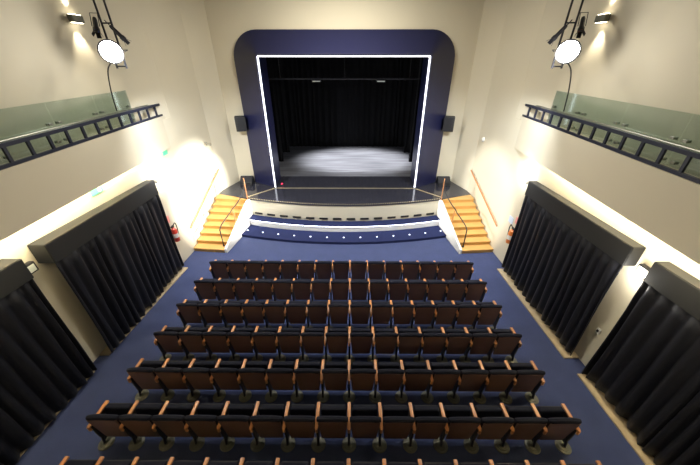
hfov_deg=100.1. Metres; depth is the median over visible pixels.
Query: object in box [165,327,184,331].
seat cushion
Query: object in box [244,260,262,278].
seat
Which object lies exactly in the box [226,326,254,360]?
seat
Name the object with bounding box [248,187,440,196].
light chain
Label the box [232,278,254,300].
seat
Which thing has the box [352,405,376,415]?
seat cushion
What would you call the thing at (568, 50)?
spotlight
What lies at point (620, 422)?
threshold
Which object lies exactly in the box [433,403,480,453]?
seat
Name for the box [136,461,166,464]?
seat cushion
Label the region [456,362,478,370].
seat cushion
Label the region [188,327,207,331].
seat cushion
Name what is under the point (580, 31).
spotlight
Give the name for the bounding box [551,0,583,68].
ladder
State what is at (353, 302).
seat cushion
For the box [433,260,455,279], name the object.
seat
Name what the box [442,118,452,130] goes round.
grille
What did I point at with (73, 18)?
wall lamp
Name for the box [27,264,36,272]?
diffuser
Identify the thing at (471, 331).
seat cushion
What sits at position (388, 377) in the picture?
seat
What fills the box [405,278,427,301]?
seat
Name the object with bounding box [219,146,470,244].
stage
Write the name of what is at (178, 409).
seat cushion
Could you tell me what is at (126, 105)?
glass panel
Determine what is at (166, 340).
seat
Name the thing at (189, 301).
seat cushion
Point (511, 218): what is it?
notice sheet
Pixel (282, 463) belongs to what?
seat cushion
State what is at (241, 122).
grille
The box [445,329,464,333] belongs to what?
seat cushion
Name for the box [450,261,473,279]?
seat
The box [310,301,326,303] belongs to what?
seat cushion
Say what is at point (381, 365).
seat cushion
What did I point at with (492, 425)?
seat
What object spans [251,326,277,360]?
seat
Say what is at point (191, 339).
seat
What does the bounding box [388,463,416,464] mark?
seat cushion
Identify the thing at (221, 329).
seat cushion
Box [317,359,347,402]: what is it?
seat
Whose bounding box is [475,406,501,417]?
seat cushion
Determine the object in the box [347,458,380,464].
seat
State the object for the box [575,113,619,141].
glass panel
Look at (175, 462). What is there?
seat cushion
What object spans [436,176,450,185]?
floor monitor
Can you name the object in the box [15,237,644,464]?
floor
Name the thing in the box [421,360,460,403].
seat
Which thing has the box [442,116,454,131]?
wall speaker
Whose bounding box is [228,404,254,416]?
seat cushion
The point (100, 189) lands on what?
exit sign
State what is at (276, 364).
seat cushion
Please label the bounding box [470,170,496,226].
wall handrail
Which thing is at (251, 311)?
seat
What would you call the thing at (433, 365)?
seat cushion
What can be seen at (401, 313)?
seat
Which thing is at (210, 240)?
staircase
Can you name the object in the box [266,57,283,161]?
curtain
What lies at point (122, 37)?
spotlight
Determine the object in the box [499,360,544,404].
seat
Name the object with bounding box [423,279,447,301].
seat
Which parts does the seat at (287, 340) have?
armrest, panel, backrest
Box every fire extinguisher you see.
[171,222,179,241]
[505,224,514,243]
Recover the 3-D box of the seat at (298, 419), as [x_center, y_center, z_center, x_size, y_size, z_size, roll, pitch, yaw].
[-0.880,3.261,5.003,0.647,0.862,0.511,0,31,0]
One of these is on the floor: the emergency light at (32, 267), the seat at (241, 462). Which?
the seat at (241, 462)
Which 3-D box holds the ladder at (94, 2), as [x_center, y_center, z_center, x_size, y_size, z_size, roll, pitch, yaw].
[-4.910,-4.645,5.660,0.238,2.580,0.040,0,31,0]
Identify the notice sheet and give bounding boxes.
[508,215,513,223]
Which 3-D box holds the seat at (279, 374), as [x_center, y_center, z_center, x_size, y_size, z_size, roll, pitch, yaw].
[-1.376,2.833,5.730,0.630,0.862,0.511,0,31,0]
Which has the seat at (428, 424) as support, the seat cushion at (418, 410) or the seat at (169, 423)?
the seat cushion at (418, 410)
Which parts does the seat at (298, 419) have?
armrest, panel, backrest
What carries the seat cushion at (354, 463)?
on the seat at (348, 459)
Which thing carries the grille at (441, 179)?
attached to the floor monitor at (440, 179)
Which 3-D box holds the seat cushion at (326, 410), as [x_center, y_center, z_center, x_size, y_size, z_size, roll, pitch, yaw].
[-0.281,3.162,5.074,0.430,0.383,0.175,0,30,0]
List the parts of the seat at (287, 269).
backrest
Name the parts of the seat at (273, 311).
panel, backrest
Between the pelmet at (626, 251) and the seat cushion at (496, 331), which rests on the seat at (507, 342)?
the seat cushion at (496, 331)
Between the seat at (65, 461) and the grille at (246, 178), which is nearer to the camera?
the seat at (65, 461)
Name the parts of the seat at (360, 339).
armrest, backrest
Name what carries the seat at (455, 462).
on the floor
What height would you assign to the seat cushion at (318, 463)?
0.383 m
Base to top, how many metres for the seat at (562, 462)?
0.862 m
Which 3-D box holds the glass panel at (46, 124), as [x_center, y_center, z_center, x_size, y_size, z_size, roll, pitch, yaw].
[-5.384,-1.682,4.856,0.099,0.730,1.192,-2,31,-4]
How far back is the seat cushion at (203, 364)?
5.72 m
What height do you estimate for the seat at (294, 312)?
0.862 m
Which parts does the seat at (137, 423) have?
armrest, panel, backrest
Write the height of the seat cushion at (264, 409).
0.383 m
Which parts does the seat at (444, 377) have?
panel, armrest, backrest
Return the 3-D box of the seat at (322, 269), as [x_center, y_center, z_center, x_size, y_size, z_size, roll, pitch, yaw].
[-0.817,1.130,8.621,0.611,0.862,0.511,0,31,0]
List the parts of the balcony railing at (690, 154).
rail post, rail post, rail post, rail post, rail post, rail, steel rail, rail post, rail post, rail post, rail post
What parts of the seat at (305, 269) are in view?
backrest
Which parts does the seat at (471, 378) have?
panel, armrest, backrest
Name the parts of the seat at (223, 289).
backrest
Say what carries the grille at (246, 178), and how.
attached to the floor monitor at (249, 180)
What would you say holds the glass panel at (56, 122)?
attached to the balcony railing at (3, 145)
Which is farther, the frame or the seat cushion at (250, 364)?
the frame
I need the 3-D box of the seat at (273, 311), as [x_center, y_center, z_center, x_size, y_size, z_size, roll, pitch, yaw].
[-1.859,1.979,7.180,0.622,0.862,0.511,0,31,0]
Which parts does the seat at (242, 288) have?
panel, backrest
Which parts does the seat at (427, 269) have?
backrest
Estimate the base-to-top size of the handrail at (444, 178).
1.850 m
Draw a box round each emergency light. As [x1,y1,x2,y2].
[25,261,38,273]
[635,263,649,278]
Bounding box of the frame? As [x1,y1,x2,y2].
[234,29,454,187]
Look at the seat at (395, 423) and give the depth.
4.93 m
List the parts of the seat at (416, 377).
panel, armrest, backrest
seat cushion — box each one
[64,460,95,464]
[100,460,131,464]
[104,403,131,414]
[135,403,162,415]
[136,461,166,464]
[141,360,163,367]
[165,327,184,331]
[166,404,192,415]
[167,361,189,367]
[172,461,202,464]
[185,300,202,303]
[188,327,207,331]
[193,361,215,368]
[197,404,223,415]
[206,301,223,303]
[208,461,237,464]
[211,327,231,332]
[220,361,241,368]
[227,301,244,303]
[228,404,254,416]
[235,328,254,332]
[244,462,273,464]
[246,361,267,369]
[248,301,264,303]
[258,328,277,332]
[259,404,284,416]
[269,301,285,305]
[272,361,294,372]
[280,462,308,464]
[281,328,300,335]
[289,301,305,303]
[290,405,315,417]
[299,361,320,368]
[305,328,323,332]
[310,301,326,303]
[316,462,344,464]
[321,405,345,415]
[325,362,346,368]
[328,328,346,332]
[331,301,347,303]
[352,301,368,303]
[352,328,370,332]
[352,362,372,368]
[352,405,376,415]
[352,462,380,464]
[370,279,385,280]
[372,301,388,303]
[375,328,393,332]
[378,362,399,368]
[382,405,407,417]
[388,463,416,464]
[393,301,409,304]
[398,328,417,336]
[404,362,425,370]
[413,405,439,417]
[414,302,430,308]
[421,329,440,333]
[424,463,452,464]
[430,362,452,370]
[434,302,451,305]
[444,406,470,417]
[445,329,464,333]
[455,302,472,304]
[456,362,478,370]
[460,463,488,464]
[468,329,487,333]
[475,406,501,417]
[476,302,493,304]
[483,363,505,370]
[491,329,511,333]
[506,406,533,417]
[509,363,532,370]
[537,406,564,418]
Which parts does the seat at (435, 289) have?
backrest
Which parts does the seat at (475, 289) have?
backrest, panel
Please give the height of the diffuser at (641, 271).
0.130 m
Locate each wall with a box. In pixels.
[0,0,239,361]
[204,0,484,180]
[451,0,699,365]
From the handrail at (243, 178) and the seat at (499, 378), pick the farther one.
the handrail at (243, 178)
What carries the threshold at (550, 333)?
on the floor
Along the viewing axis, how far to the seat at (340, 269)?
8.42 m
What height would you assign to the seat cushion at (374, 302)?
0.383 m
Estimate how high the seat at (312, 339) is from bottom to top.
0.862 m
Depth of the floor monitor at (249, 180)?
12.65 m
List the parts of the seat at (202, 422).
armrest, panel, backrest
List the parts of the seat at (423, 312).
backrest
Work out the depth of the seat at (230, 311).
7.01 m
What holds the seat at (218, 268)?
on the floor
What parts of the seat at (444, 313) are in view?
backrest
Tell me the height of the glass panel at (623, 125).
0.730 m
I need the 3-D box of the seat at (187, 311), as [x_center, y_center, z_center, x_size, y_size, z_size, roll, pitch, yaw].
[-3.898,1.971,7.192,0.622,0.862,0.511,0,31,0]
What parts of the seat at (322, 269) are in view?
backrest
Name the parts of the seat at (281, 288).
backrest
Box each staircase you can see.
[194,194,252,252]
[436,195,493,253]
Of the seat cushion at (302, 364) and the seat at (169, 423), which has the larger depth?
the seat cushion at (302, 364)
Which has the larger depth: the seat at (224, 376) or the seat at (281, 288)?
the seat at (281, 288)
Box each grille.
[237,117,246,130]
[240,176,251,181]
[439,177,449,182]
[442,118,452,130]
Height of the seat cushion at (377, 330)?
0.383 m
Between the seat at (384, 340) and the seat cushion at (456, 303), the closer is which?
the seat at (384, 340)
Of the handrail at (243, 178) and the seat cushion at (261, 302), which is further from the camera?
the handrail at (243, 178)
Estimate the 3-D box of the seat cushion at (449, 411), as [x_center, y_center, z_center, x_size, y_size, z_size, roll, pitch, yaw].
[1.839,3.170,5.061,0.430,0.383,0.175,0,30,0]
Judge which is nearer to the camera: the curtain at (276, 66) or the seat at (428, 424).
the seat at (428, 424)
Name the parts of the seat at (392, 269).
backrest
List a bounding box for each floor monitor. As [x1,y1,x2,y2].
[240,176,253,184]
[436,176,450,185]
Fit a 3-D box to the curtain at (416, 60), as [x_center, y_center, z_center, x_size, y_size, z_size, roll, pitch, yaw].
[3.787,-7.041,15.746,1.267,5.490,0.103,0,31,0]
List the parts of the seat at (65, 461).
armrest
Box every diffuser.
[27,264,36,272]
[636,266,647,277]
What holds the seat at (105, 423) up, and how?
on the floor
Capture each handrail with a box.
[190,169,218,228]
[219,178,247,246]
[441,178,466,246]
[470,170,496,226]
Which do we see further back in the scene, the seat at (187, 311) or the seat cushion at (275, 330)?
the seat at (187, 311)
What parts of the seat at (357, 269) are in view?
backrest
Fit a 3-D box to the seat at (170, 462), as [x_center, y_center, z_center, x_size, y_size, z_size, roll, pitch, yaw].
[-2.475,3.682,4.289,0.647,0.862,0.511,0,31,0]
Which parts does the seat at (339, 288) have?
backrest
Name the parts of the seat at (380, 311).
armrest, backrest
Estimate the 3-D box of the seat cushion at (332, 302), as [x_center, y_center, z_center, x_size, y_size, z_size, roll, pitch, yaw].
[-0.263,1.883,7.245,0.414,0.383,0.175,0,30,0]
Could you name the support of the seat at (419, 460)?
on the floor
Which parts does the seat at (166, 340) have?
armrest, panel, backrest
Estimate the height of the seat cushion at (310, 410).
0.383 m
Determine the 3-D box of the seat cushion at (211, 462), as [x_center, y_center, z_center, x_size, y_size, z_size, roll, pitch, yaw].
[-1.877,3.583,4.360,0.430,0.383,0.175,0,30,0]
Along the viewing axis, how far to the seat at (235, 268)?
8.45 m
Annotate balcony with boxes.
[0,116,170,240]
[515,116,699,264]
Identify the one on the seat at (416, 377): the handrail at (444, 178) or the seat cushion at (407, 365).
the seat cushion at (407, 365)
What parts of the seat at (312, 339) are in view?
armrest, backrest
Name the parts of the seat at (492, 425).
panel, armrest, backrest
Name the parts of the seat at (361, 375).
armrest, backrest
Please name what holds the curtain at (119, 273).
hanging from the pelmet at (61, 242)
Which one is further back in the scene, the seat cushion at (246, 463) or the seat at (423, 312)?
the seat at (423, 312)
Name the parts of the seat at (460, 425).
panel, armrest, backrest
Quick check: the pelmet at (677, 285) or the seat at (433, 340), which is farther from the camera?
the seat at (433, 340)
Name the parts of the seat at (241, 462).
armrest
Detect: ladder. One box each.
[92,0,127,68]
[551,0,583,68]
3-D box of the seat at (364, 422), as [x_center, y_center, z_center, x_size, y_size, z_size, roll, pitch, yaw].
[0.180,3.265,4.997,0.647,0.862,0.511,0,31,0]
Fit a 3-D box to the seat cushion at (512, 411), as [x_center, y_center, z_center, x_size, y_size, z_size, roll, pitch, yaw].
[2.899,3.174,5.055,0.430,0.383,0.175,0,30,0]
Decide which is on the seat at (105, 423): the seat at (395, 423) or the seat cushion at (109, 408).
the seat cushion at (109, 408)
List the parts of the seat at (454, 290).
backrest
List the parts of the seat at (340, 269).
backrest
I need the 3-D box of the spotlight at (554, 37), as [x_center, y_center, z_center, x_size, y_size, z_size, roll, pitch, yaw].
[4.178,-3.998,5.883,0.348,0.433,0.155,17,35,27]
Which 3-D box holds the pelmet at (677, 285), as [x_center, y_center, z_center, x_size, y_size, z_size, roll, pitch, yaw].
[5.100,1.517,3.336,0.237,0.400,3.492,-1,31,-2]
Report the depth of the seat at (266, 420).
4.95 m
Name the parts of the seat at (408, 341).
armrest, backrest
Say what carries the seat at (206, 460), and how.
on the floor
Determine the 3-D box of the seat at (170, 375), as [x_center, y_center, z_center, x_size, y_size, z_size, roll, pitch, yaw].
[-3.442,2.826,5.742,0.630,0.862,0.511,0,31,0]
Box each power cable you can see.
[107,63,116,110]
[563,63,571,111]
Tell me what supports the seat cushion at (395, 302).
on the seat at (401, 313)
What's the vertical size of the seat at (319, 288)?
0.862 m
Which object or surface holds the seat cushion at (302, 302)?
on the seat at (294, 312)
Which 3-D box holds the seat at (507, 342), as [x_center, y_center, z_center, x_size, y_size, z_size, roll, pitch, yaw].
[3.340,2.423,6.425,0.762,0.862,0.511,0,31,0]
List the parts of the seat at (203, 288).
panel, backrest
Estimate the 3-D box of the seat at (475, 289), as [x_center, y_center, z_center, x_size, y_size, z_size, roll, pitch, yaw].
[3.292,1.571,7.873,0.749,0.862,0.511,0,31,0]
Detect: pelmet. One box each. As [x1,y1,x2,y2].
[0,259,33,299]
[27,180,158,262]
[525,181,645,265]
[643,261,699,320]
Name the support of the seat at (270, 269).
on the floor
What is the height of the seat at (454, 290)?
0.862 m
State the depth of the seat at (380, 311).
7.00 m
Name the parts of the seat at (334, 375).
armrest, backrest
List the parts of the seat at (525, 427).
panel, armrest, backrest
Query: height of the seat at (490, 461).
0.862 m
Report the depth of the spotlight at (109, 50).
5.83 m
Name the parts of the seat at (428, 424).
panel, armrest, backrest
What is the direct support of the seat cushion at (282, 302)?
on the seat at (273, 311)
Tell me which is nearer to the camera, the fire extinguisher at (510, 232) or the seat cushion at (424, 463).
the seat cushion at (424, 463)
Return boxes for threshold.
[20,371,94,456]
[99,267,187,355]
[497,269,578,358]
[577,374,655,464]
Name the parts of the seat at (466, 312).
panel, backrest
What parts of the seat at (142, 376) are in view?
armrest, panel, backrest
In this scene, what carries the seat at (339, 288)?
on the floor
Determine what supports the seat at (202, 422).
on the floor
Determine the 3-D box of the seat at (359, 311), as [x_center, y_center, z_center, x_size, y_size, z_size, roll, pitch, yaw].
[0.180,1.986,7.168,0.622,0.862,0.511,0,31,0]
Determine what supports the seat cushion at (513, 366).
on the seat at (528, 379)
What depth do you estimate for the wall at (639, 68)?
6.38 m
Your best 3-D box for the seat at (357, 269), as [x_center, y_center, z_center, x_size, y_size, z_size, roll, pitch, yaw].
[0.184,1.133,8.615,0.611,0.862,0.511,0,31,0]
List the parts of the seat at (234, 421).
armrest, panel, backrest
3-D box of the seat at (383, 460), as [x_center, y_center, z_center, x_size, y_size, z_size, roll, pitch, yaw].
[0.704,3.693,4.269,0.647,0.862,0.511,0,31,0]
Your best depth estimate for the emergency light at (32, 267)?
5.15 m
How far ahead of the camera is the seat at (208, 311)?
7.02 m
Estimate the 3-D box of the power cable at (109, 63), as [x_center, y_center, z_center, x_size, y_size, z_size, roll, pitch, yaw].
[-5.176,-3.224,6.450,0.528,1.054,0.047,10,32,17]
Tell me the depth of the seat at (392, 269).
8.41 m
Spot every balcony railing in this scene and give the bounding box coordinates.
[0,103,162,169]
[522,104,699,183]
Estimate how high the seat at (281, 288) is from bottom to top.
0.862 m
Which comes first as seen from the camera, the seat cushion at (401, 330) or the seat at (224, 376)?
the seat at (224, 376)
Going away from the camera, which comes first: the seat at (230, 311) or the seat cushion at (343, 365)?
the seat cushion at (343, 365)
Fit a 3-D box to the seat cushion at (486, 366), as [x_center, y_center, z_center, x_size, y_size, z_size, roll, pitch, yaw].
[2.826,2.747,5.779,0.419,0.383,0.175,0,30,0]
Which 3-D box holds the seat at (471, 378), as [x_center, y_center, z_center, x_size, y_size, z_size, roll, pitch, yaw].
[2.242,2.846,5.708,0.630,0.862,0.511,0,31,0]
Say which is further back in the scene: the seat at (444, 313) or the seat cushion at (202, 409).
the seat at (444, 313)
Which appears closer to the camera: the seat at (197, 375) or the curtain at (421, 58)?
the seat at (197, 375)
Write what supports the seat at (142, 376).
on the floor
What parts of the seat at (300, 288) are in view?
backrest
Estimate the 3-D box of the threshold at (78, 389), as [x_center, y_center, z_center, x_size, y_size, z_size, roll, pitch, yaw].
[-5.680,3.861,4.804,0.217,0.029,3.493,1,31,2]
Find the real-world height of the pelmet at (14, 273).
0.400 m
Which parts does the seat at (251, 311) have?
backrest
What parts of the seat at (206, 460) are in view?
armrest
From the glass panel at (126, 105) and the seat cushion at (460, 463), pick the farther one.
the glass panel at (126, 105)
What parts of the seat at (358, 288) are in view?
backrest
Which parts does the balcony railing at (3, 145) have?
rail post, rail post, rail post, rail post, steel rail, rail, rail post, rail post, rail post, rail post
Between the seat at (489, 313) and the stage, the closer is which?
the seat at (489, 313)
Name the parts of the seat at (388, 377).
armrest, backrest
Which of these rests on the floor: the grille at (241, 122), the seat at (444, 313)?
the seat at (444, 313)
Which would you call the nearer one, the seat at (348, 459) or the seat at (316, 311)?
the seat at (348, 459)
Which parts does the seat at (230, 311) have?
panel, backrest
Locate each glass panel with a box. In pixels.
[0,123,61,158]
[55,113,103,140]
[99,105,134,127]
[548,106,580,128]
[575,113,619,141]
[613,124,678,159]
[670,139,691,164]
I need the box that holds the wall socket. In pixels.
[595,327,600,334]
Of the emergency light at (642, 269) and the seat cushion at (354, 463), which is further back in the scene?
the emergency light at (642, 269)
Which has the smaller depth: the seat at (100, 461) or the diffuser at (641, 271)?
the seat at (100, 461)
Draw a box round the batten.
[269,57,420,79]
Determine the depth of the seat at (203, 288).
7.73 m
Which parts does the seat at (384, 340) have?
armrest, backrest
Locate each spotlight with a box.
[89,12,102,37]
[97,39,127,63]
[104,20,129,44]
[547,20,571,45]
[552,39,581,63]
[574,12,588,37]
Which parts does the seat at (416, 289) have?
backrest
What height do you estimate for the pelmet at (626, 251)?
0.400 m
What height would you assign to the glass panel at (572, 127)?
0.730 m
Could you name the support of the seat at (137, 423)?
on the floor
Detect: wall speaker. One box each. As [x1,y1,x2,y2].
[234,115,246,131]
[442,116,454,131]
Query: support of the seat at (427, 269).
on the floor
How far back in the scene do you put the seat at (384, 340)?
6.30 m
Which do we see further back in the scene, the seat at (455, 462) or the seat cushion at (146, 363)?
the seat cushion at (146, 363)
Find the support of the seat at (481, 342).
on the floor
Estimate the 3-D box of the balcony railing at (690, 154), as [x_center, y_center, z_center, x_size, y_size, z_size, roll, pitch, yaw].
[4.856,-0.785,3.749,0.542,0.357,11.437,2,31,4]
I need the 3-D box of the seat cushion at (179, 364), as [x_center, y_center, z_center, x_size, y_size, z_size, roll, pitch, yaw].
[-3.375,2.725,5.816,0.419,0.383,0.175,0,30,0]
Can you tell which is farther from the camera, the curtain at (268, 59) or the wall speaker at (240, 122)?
the curtain at (268, 59)
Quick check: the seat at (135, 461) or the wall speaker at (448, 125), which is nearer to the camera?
the seat at (135, 461)
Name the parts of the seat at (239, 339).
armrest, panel, backrest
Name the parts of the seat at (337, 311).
backrest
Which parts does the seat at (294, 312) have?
panel, backrest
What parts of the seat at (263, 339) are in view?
armrest, panel, backrest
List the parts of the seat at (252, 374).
armrest, panel, backrest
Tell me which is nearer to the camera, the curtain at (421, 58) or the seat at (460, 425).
the seat at (460, 425)
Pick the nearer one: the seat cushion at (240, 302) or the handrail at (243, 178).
the seat cushion at (240, 302)
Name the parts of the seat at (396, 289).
backrest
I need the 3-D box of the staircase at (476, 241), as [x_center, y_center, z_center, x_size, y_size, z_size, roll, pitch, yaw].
[4.256,-0.389,10.970,1.415,1.095,2.526,-2,31,-4]
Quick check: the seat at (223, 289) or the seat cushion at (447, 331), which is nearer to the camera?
the seat cushion at (447, 331)
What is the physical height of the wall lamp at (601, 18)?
0.146 m
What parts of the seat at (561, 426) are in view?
panel, armrest, backrest, panel, armrest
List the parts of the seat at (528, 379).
panel, armrest, backrest, panel, armrest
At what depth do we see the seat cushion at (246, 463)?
4.31 m
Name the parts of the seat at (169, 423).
armrest, panel, backrest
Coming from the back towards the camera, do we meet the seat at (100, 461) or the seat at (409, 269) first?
the seat at (409, 269)
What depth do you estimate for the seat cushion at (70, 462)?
4.32 m
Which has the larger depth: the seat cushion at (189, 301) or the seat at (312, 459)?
the seat cushion at (189, 301)
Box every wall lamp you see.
[66,14,84,23]
[594,13,610,22]
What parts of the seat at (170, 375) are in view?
armrest, panel, backrest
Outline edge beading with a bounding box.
[249,198,439,204]
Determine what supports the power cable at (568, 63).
hanging from the spotlight at (568, 50)
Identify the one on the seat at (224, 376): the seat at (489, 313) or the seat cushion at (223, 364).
the seat cushion at (223, 364)
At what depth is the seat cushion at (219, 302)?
7.17 m
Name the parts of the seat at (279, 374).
armrest, panel, backrest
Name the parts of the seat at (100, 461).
armrest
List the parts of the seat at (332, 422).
armrest, panel, backrest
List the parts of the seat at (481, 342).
panel, armrest, backrest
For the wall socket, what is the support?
attached to the wall at (639, 68)
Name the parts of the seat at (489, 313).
panel, backrest, panel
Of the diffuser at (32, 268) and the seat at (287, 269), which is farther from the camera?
the seat at (287, 269)
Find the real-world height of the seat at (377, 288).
0.862 m
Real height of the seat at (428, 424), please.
0.862 m
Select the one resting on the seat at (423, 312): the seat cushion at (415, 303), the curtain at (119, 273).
the seat cushion at (415, 303)
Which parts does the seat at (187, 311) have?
panel, backrest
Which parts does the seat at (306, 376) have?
armrest, panel, backrest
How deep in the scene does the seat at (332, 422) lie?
4.94 m
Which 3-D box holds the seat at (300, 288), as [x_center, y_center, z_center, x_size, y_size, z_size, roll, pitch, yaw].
[-1.338,1.554,7.901,0.619,0.862,0.511,0,31,0]
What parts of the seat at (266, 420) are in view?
armrest, panel, backrest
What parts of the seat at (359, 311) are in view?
backrest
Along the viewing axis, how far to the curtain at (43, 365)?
5.02 m
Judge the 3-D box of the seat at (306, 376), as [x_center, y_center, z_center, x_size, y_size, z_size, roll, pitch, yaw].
[-0.859,2.835,5.726,0.630,0.862,0.511,0,31,0]
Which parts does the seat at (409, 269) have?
backrest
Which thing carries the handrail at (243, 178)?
on the staircase at (210, 240)
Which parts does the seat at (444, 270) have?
backrest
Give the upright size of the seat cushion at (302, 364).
0.383 m
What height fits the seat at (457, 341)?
0.862 m
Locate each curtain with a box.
[0,279,96,464]
[55,194,183,352]
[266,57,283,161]
[272,57,289,151]
[280,57,412,146]
[404,57,419,152]
[408,57,422,161]
[502,195,622,355]
[581,281,699,464]
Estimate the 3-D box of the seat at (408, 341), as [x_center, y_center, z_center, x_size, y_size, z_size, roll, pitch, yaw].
[1.211,2.416,6.438,0.629,0.862,0.511,0,31,0]
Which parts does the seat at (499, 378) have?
panel, armrest, backrest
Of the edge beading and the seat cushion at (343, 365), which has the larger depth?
the edge beading
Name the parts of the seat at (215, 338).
armrest, panel, backrest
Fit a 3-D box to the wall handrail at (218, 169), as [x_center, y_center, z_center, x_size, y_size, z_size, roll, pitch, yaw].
[-5.349,-1.334,10.836,0.094,1.182,2.770,1,31,2]
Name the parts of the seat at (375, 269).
backrest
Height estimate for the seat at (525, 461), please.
0.862 m
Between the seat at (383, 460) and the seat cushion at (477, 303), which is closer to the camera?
the seat at (383, 460)
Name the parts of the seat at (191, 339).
armrest, panel, backrest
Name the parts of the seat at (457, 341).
panel, armrest, backrest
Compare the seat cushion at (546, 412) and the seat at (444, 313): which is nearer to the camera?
the seat cushion at (546, 412)
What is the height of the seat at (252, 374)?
0.862 m
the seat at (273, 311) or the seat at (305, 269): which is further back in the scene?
the seat at (305, 269)
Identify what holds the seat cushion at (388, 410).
on the seat at (395, 423)
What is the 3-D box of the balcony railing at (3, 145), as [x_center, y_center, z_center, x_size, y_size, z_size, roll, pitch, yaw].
[-5.405,-0.821,3.811,0.542,0.357,11.437,-2,31,-3]
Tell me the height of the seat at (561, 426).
0.862 m
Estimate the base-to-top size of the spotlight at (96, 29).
0.445 m
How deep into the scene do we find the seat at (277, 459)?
4.33 m
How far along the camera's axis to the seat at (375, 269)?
8.42 m
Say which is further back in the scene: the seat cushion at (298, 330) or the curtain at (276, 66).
the curtain at (276, 66)
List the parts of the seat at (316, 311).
backrest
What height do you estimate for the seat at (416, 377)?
0.862 m
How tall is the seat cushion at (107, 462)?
0.383 m
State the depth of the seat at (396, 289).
7.71 m
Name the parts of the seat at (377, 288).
backrest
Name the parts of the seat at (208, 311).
panel, backrest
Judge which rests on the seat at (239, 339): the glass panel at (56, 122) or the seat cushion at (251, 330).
the seat cushion at (251, 330)
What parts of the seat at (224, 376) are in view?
armrest, panel, backrest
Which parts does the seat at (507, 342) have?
panel, armrest, backrest, panel, armrest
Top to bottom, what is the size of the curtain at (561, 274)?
2.574 m
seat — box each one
[59,456,96,464]
[85,400,132,450]
[95,456,131,464]
[118,400,162,450]
[126,358,164,401]
[131,457,167,464]
[151,401,193,451]
[153,325,185,360]
[154,358,190,401]
[167,457,202,464]
[176,299,203,327]
[178,326,208,361]
[182,359,215,401]
[184,401,223,451]
[194,278,217,300]
[198,299,223,327]
[202,326,231,360]
[203,457,237,464]
[209,260,228,278]
[210,359,241,401]
[213,278,235,300]
[217,401,254,451]
[219,299,244,327]
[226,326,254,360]
[227,260,245,278]
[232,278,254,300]
[237,359,267,402]
[239,458,273,464]
[241,299,264,327]
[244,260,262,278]
[249,401,284,451]
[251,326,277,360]
[252,278,272,300]
[261,260,280,278]
[262,300,285,327]
[265,359,294,402]
[271,278,291,300]
[275,326,300,360]
[275,458,308,464]
[279,260,297,279]
[281,402,315,452]
[284,300,305,327]
[291,278,310,300]
[291,359,320,402]
[296,260,314,279]
[298,326,323,361]
[304,300,326,331]
[309,278,329,303]
[311,402,347,452]
[311,458,344,464]
[314,260,331,279]
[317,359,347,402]
[321,326,348,363]
[324,300,348,332]
[327,278,348,305]
[331,260,349,280]
[342,402,380,452]
[343,360,376,402]
[344,326,373,363]
[346,300,370,332]
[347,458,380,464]
[348,278,368,303]
[349,260,366,278]
[366,260,384,280]
[366,300,392,332]
[367,278,388,302]
[367,327,397,364]
[369,360,404,402]
[372,402,414,452]
[382,459,416,464]
[383,260,402,279]
[386,278,407,303]
[387,300,414,332]
[390,327,422,363]
[395,360,432,403]
[399,260,419,279]
[403,402,447,453]
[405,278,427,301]
[407,300,436,327]
[413,327,447,361]
[416,260,437,279]
[418,459,452,464]
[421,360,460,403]
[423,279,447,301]
[427,300,457,328]
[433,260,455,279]
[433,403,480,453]
[436,327,472,361]
[442,279,466,301]
[447,360,488,403]
[448,300,479,328]
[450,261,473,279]
[453,459,488,464]
[459,327,496,361]
[460,279,486,301]
[463,403,514,453]
[468,301,501,328]
[473,360,516,403]
[482,327,521,363]
[488,460,523,464]
[494,403,547,453]
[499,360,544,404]
[524,403,581,454]
[524,460,559,464]
[560,460,601,464]
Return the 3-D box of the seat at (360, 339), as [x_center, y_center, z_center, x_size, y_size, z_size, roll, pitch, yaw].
[0.180,2.412,6.444,0.629,0.862,0.511,0,31,0]
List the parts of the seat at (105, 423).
armrest, panel, backrest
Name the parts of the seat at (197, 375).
armrest, panel, backrest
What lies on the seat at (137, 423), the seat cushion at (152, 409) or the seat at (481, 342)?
the seat cushion at (152, 409)
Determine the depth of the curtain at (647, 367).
4.78 m
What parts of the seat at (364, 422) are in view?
armrest, backrest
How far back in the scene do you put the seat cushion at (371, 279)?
7.91 m
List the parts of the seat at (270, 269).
backrest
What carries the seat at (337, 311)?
on the floor
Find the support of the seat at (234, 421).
on the floor
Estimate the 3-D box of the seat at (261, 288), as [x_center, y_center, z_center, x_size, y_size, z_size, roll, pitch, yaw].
[-2.352,1.550,7.907,0.619,0.862,0.511,0,31,0]
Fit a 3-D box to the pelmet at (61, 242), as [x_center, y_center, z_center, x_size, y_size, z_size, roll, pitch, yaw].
[-5.491,-0.427,6.635,0.327,0.400,3.253,0,31,1]
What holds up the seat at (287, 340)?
on the floor
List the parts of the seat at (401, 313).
backrest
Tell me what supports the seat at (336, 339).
on the floor
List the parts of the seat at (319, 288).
backrest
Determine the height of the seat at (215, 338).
0.862 m
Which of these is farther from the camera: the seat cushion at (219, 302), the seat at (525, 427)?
the seat cushion at (219, 302)
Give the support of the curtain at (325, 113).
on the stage
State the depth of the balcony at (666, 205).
4.92 m
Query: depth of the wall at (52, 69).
6.93 m
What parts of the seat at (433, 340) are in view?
panel, armrest, backrest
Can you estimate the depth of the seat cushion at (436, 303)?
7.14 m
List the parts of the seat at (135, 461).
armrest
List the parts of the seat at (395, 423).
panel, armrest, backrest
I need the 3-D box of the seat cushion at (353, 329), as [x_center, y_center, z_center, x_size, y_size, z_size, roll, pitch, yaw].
[0.247,2.311,6.519,0.418,0.383,0.175,0,30,0]
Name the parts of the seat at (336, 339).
armrest, backrest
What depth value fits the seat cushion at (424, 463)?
4.31 m
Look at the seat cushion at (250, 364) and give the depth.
5.72 m
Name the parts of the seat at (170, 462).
armrest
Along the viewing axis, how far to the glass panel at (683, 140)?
4.21 m

